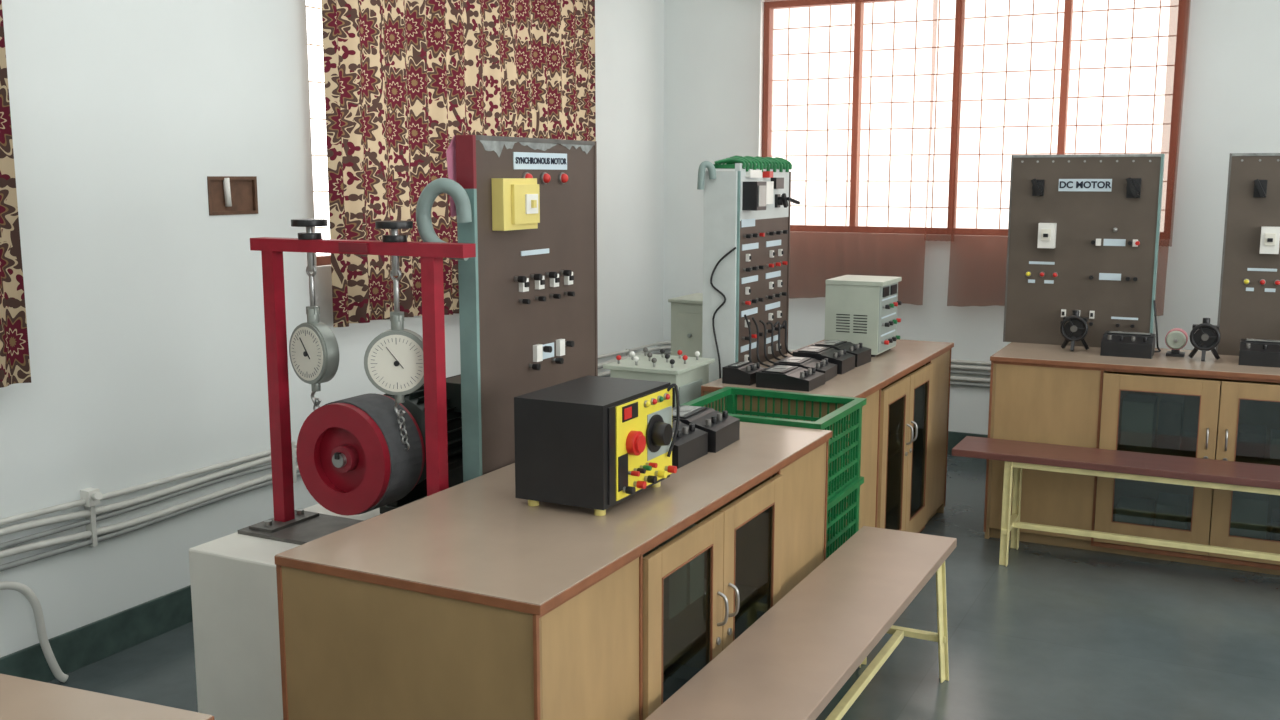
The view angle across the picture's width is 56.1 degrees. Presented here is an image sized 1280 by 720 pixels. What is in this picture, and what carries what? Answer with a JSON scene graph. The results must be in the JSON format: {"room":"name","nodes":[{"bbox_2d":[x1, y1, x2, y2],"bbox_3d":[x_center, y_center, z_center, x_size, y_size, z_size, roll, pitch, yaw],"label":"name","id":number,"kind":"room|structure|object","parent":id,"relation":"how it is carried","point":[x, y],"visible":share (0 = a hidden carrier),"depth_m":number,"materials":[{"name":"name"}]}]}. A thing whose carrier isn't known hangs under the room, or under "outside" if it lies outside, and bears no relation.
{"room":"electrical machines laboratory","nodes":[
{"label":"electrical machines laboratory","id":0,"kind":"room"},
{"bbox_2d":[0,0,663,657],"bbox_3d":[-2.104,-0.544,3.227,0.220,3.200,9.920,4,10,27],"label":"wall","id":1,"kind":"structure","parent":0,"point":[145,318],"depth_m":4.04,"materials":[{"name":"paint"}]},
{"bbox_2d":[0,585,192,681],"bbox_3d":[-2.050,0.996,3.310,0.012,0.130,9.700,4,10,27],"label":"baseboard","id":2,"kind":"structure","parent":1,"relation":"attached to","point":[75,649],"depth_m":3.90,"materials":[{"name":"stone"}]},
{"bbox_2d":[207,176,257,215],"bbox_3d":[-1.484,-0.588,4.291,0.103,0.135,0.230,4,10,27],"label":"box","id":3,"kind":"object","parent":1,"relation":"attached to","point":[227,195],"visible":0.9,"depth_m":4.28,"materials":[{"name":"brown wood"}]},
{"bbox_2d":[306,6,330,265],"bbox_3d":[-0.864,-1.154,5.559,0.087,1.300,2.120,4,10,27],"label":"window","id":4,"kind":"structure","parent":1,"relation":"in","point":[320,259],"depth_m":4.80,"materials":[{"name":"paint"}]},
{"bbox_2d":[0,341,990,571],"bbox_3d":[1.403,0.682,2.630,6.766,0.187,7.725,4,10,27],"label":"pipe","id":5,"kind":"object","parent":1,"relation":"attached to","point":[90,497],"visible":0.21,"depth_m":3.98,"materials":[{"name":"plastic"}]},
{"bbox_3d":[-2.140,-1.476,2.637,0.117,0.034,1.734,4,10,27],"label":"curtain rod","id":6,"kind":"object","parent":1,"relation":"attached to","visible":0},
{"bbox_2d":[0,0,30,387],"bbox_3d":[-2.110,-0.642,2.732,0.054,1.642,1.470,4,10,27],"label":"floral curtain","id":7,"kind":"object","parent":6,"relation":"hanging from","point":[14,347],"visible":1,"depth_m":3.42,"materials":[{"name":"fabric"}]},
{"bbox_3d":[-0.733,-1.894,5.367,0.117,0.034,2.434,4,10,27],"label":"curtain rod","id":8,"kind":"object","parent":1,"relation":"attached to","visible":0},
{"bbox_2d":[321,0,595,326],"bbox_3d":[-0.707,-1.047,5.433,0.059,1.657,2.070,4,10,27],"label":"floral curtain","id":9,"kind":"object","parent":8,"relation":"hanging from","point":[403,78],"visible":0.59,"depth_m":5.03,"materials":[{"name":"fabric"}]},
{"bbox_2d":[46,454,1279,719],"bbox_3d":[1.085,1.351,1.748,7.490,0.100,10.140,4,10,27],"label":"floor","id":10,"kind":"structure","parent":0,"point":[1055,632],"depth_m":3.98,"materials":[{"name":"stone"}]},
{"bbox_2d":[0,581,68,682],"bbox_3d":[-1.968,0.855,3.382,0.050,0.378,0.741,5,10,30],"label":"pvc pipe","id":11,"kind":"object","parent":10,"relation":"on","point":[25,590],"visible":1,"depth_m":3.63,"materials":[{"name":"white plastic"}]},
{"bbox_2d":[0,673,213,719],"bbox_3d":[-1.405,0.983,1.176,1.146,0.800,1.666,3,9,21],"label":"base cabinet","id":12,"kind":"object","parent":10,"relation":"on","point":[20,698],"visible":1,"depth_m":1.72,"materials":[{"name":"laminate"}]},
{"bbox_2d":[189,504,379,719],"bbox_3d":[-0.590,0.723,3.474,0.630,0.620,1.210,4,10,27],"label":"plinth","id":13,"kind":"object","parent":10,"relation":"on","point":[233,578],"visible":0.14,"depth_m":3.00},
{"bbox_2d":[238,178,475,544],"bbox_3d":[-0.706,0.008,3.033,0.680,0.926,0.220,4,10,27],"label":"rig","id":14,"kind":"object","parent":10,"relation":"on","point":[356,455],"visible":0.98,"depth_m":3.01,"materials":[{"name":"metal"}]},
{"bbox_2d":[380,374,462,513],"bbox_3d":[-0.498,0.229,3.400,0.364,0.378,0.585,4,10,27],"label":"motor","id":15,"kind":"object","parent":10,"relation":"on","point":[414,402],"visible":0.12,"depth_m":3.25,"materials":[{"name":"metal"}]},
{"bbox_2d":[455,135,597,481],"bbox_3d":[-0.264,-0.080,3.269,0.108,1.030,0.620,4,10,27],"label":"control panel","id":16,"kind":"object","parent":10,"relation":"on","point":[528,293],"visible":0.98,"depth_m":3.14,"materials":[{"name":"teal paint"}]},
{"bbox_2d":[446,135,456,216],"bbox_3d":[-0.455,-0.455,2.975,0.055,0.200,0.014,-8,12,-44],"label":"cloth","id":17,"kind":"object","parent":16,"relation":"attached to","point":[451,151],"visible":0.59,"depth_m":2.96,"materials":[{"name":"fabric"}]},
{"bbox_2d":[274,422,831,719],"bbox_3d":[-0.066,0.697,3.047,0.656,0.800,1.656,4,10,27],"label":"base cabinet","id":18,"kind":"object","parent":10,"relation":"on","point":[468,600],"visible":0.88,"depth_m":2.44,"materials":[{"name":"laminate"}]},
{"bbox_2d":[514,375,679,515],"bbox_3d":[-0.086,0.196,2.828,0.275,0.257,0.340,4,10,27],"label":"supplies","id":19,"kind":"object","parent":18,"relation":"on","point":[596,443],"visible":1,"depth_m":2.71,"materials":[{"name":"metal"}]},
{"bbox_2d":[672,419,707,468],"bbox_3d":[0.058,0.217,3.234,0.190,0.092,0.190,4,10,27],"label":"meter","id":20,"kind":"object","parent":18,"relation":"on","point":[691,443],"visible":0.47,"depth_m":3.20,"materials":[{"name":"black plastic"}]},
{"bbox_2d":[672,405,739,452],"bbox_3d":[0.161,0.191,3.410,0.190,0.092,0.190,4,10,24],"label":"meter","id":21,"kind":"object","parent":18,"relation":"on","point":[723,429],"visible":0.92,"depth_m":3.37,"materials":[{"name":"black plastic"}]},
{"bbox_2d":[645,526,956,719],"bbox_3d":[0.422,0.887,2.973,0.296,0.452,1.860,4,10,27],"label":"wooden bench","id":22,"kind":"object","parent":10,"relation":"on","point":[791,662],"visible":1,"depth_m":2.97,"materials":[{"name":"laminate"}]},
{"bbox_2d":[701,339,953,546],"bbox_3d":[0.841,0.403,4.970,0.596,0.800,1.566,4,10,27],"label":"base cabinet","id":23,"kind":"object","parent":10,"relation":"on","point":[906,387],"visible":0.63,"depth_m":4.87,"materials":[{"name":"laminate"}]},
{"bbox_2d":[722,361,764,385],"bbox_3d":[0.384,0.046,4.436,0.110,0.067,0.150,4,10,27],"label":"meter","id":24,"kind":"object","parent":23,"relation":"on","point":[738,373],"visible":0.98,"depth_m":4.38,"materials":[{"name":"black plastic"}]},
{"bbox_2d":[744,314,792,366],"bbox_3d":[0.559,-0.089,4.813,0.142,0.223,0.459,4,10,27],"label":"cables","id":25,"kind":"object","parent":23,"relation":"on","point":[745,316],"visible":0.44,"depth_m":4.80,"materials":[{"name":"black rubber"}]},
{"bbox_2d":[756,365,824,391],"bbox_3d":[0.547,0.061,4.348,0.200,0.063,0.180,4,10,27],"label":"meter","id":26,"kind":"object","parent":23,"relation":"on","point":[796,378],"visible":1,"depth_m":4.29,"materials":[{"name":"black plastic"}]},
{"bbox_2d":[773,356,836,381],"bbox_3d":[0.625,0.032,4.531,0.200,0.067,0.170,4,10,24],"label":"meter","id":27,"kind":"object","parent":23,"relation":"on","point":[830,369],"visible":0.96,"depth_m":4.49,"materials":[{"name":"black plastic"}]},
{"bbox_2d":[793,346,854,373],"bbox_3d":[0.722,-0.003,4.708,0.200,0.082,0.170,4,10,27],"label":"meter","id":28,"kind":"object","parent":23,"relation":"on","point":[845,362],"visible":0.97,"depth_m":4.65,"materials":[{"name":"black plastic"}]},
{"bbox_2d":[810,340,870,366],"bbox_3d":[0.818,-0.030,4.886,0.200,0.082,0.170,5,10,29],"label":"meter","id":29,"kind":"object","parent":23,"relation":"on","point":[862,354],"visible":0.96,"depth_m":4.85,"materials":[{"name":"black plastic"}]},
{"bbox_2d":[824,275,901,356],"bbox_3d":[0.969,-0.193,5.165,0.265,0.318,0.298,4,10,27],"label":"supplies","id":30,"kind":"object","parent":23,"relation":"on","point":[858,308],"visible":0.95,"depth_m":5.05,"materials":[{"name":"grey metal"}]},
{"bbox_2d":[952,436,1279,566],"bbox_3d":[2.171,0.634,4.587,1.900,0.460,0.282,4,10,27],"label":"wooden bench","id":31,"kind":"object","parent":10,"relation":"on","point":[1168,469],"visible":1,"depth_m":4.68,"materials":[{"name":"beige paint"}]},
{"bbox_2d":[983,342,1279,574],"bbox_3d":[2.391,0.402,4.976,1.766,0.800,0.616,4,10,27],"label":"base cabinet","id":32,"kind":"object","parent":10,"relation":"on","point":[1224,409],"visible":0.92,"depth_m":4.96,"materials":[{"name":"laminate"}]},
{"bbox_2d":[1060,310,1088,351],"bbox_3d":[1.885,-0.128,5.204,0.120,0.172,0.105,4,10,27],"label":"motor","id":33,"kind":"object","parent":32,"relation":"on","point":[1076,329],"visible":1,"depth_m":5.19,"materials":[{"name":"black metal"}]},
{"bbox_2d":[1003,154,1164,352],"bbox_3d":[1.954,-0.475,5.270,0.673,0.845,0.154,4,10,27],"label":"control panel","id":34,"kind":"object","parent":32,"relation":"on","point":[1084,229],"visible":0.94,"depth_m":5.29,"materials":[{"name":"metal"}]},
{"bbox_2d":[1100,331,1155,358],"bbox_3d":[2.075,-0.068,5.102,0.200,0.092,0.170,4,10,27],"label":"meter","id":35,"kind":"object","parent":32,"relation":"on","point":[1113,343],"visible":1,"depth_m":5.04,"materials":[{"name":"black plastic"}]},
{"bbox_2d":[1165,328,1187,356],"bbox_3d":[2.268,-0.075,5.075,0.086,0.113,0.120,4,10,27],"label":"gauge","id":36,"kind":"object","parent":32,"relation":"on","point":[1176,339],"visible":1,"depth_m":5.04,"materials":[{"name":"white metal"}]},
{"bbox_2d":[1189,318,1220,360],"bbox_3d":[2.321,-0.085,4.929,0.120,0.172,0.105,4,10,27],"label":"motor","id":37,"kind":"object","parent":32,"relation":"on","point":[1207,337],"visible":1,"depth_m":4.91,"materials":[{"name":"black metal"}]},
{"bbox_2d":[1215,153,1279,355],"bbox_3d":[2.726,-0.418,4.900,0.628,0.845,0.120,4,10,27],"label":"control panel","id":38,"kind":"object","parent":32,"relation":"on","point":[1249,296],"visible":0.99,"depth_m":5.00,"materials":[{"name":"metal"}]},
{"bbox_2d":[1238,338,1279,367],"bbox_3d":[2.554,-0.029,4.844,0.240,0.092,0.180,4,10,27],"label":"meter","id":39,"kind":"object","parent":32,"relation":"on","point":[1253,352],"visible":1,"depth_m":4.80,"materials":[{"name":"black plastic"}]},
{"bbox_3d":[0.426,0.813,4.040,0.509,0.270,0.479,4,10,27],"label":"plastic crate","id":40,"kind":"object","parent":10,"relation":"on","visible":0},
{"bbox_2d":[826,476,863,558],"bbox_3d":[0.426,0.545,3.999,0.509,0.270,0.479,4,10,27],"label":"plastic crate","id":41,"kind":"object","parent":40,"relation":"on","point":[850,495],"visible":0.07,"depth_m":3.94,"materials":[{"name":"green plastic"}]},
{"bbox_2d":[681,387,866,500],"bbox_3d":[0.426,0.277,3.958,0.509,0.270,0.479,4,10,27],"label":"plastic crate","id":42,"kind":"object","parent":41,"relation":"on","point":[851,408],"visible":0.35,"depth_m":4.01,"materials":[{"name":"green plastic"}]},
{"bbox_3d":[0.125,0.478,5.073,0.735,0.620,1.680,4,10,27],"label":"motor plinth","id":43,"kind":"object","parent":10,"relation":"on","visible":0},
{"bbox_2d":[603,348,714,407],"bbox_3d":[0.074,0.111,4.503,0.305,0.278,0.330,4,10,27],"label":"transformer","id":44,"kind":"object","parent":43,"relation":"on","point":[688,373],"visible":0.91,"depth_m":4.40,"materials":[{"name":"grey metal"}]},
{"bbox_2d":[668,293,702,357],"bbox_3d":[0.339,-0.099,5.538,0.320,0.380,0.330,4,10,27],"label":"instrument case","id":45,"kind":"object","parent":43,"relation":"on","point":[687,310],"visible":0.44,"depth_m":5.43,"materials":[{"name":"metal"}]},
{"bbox_2d":[697,155,799,381],"bbox_3d":[0.459,-0.319,4.890,0.230,1.011,0.628,4,10,27],"label":"control panel","id":46,"kind":"object","parent":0,"point":[746,209],"depth_m":4.70,"materials":[{"name":"metal"}]},
{"bbox_2d":[663,0,1279,434],"bbox_3d":[3.337,-0.948,5.867,7.050,3.200,0.220,4,10,27],"label":"wall","id":47,"kind":"structure","parent":0,"point":[713,49],"depth_m":6.67,"materials":[{"name":"paint"}]},
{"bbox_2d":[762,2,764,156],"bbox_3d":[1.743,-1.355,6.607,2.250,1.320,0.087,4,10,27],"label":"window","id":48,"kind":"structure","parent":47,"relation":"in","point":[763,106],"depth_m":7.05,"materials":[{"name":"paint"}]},
{"bbox_2d":[947,431,987,453],"bbox_3d":[3.289,0.585,5.994,7.038,0.130,0.012,4,10,27],"label":"baseboard","id":49,"kind":"structure","parent":47,"relation":"attached to","point":[954,438],"depth_m":6.75,"materials":[{"name":"stone"}]},
{"bbox_3d":[1.687,-2.014,6.351,2.503,0.034,0.137,4,10,27],"label":"curtain rod","id":50,"kind":"object","parent":47,"relation":"attached to","visible":0},
{"bbox_2d":[764,0,937,304],"bbox_3d":[1.144,-1.182,6.701,0.982,1.714,0.049,4,10,27],"label":"sheer curtain","id":51,"kind":"object","parent":50,"relation":"hanging from","point":[849,84],"visible":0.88,"depth_m":6.67,"materials":[{"name":"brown fabric"}]},
{"bbox_2d":[926,0,958,240],"bbox_3d":[1.645,-1.326,6.477,0.176,1.362,0.042,4,10,27],"label":"window","id":52,"kind":"structure","parent":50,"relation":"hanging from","point":[943,138],"depth_m":6.49,"materials":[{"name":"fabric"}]},
{"bbox_2d":[947,0,1188,315],"bbox_3d":[2.173,-1.103,6.182,1.112,1.714,0.048,4,10,27],"label":"sheer curtain","id":53,"kind":"object","parent":50,"relation":"hanging from","point":[1036,77],"visible":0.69,"depth_m":6.17,"materials":[{"name":"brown fabric"}]},
{"bbox_2d":[1169,0,1190,246],"bbox_3d":[2.652,-1.248,5.969,0.096,1.362,0.033,4,10,27],"label":"window frame","id":54,"kind":"structure","parent":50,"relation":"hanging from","point":[1177,158],"depth_m":5.98,"materials":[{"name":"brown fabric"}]}
]}

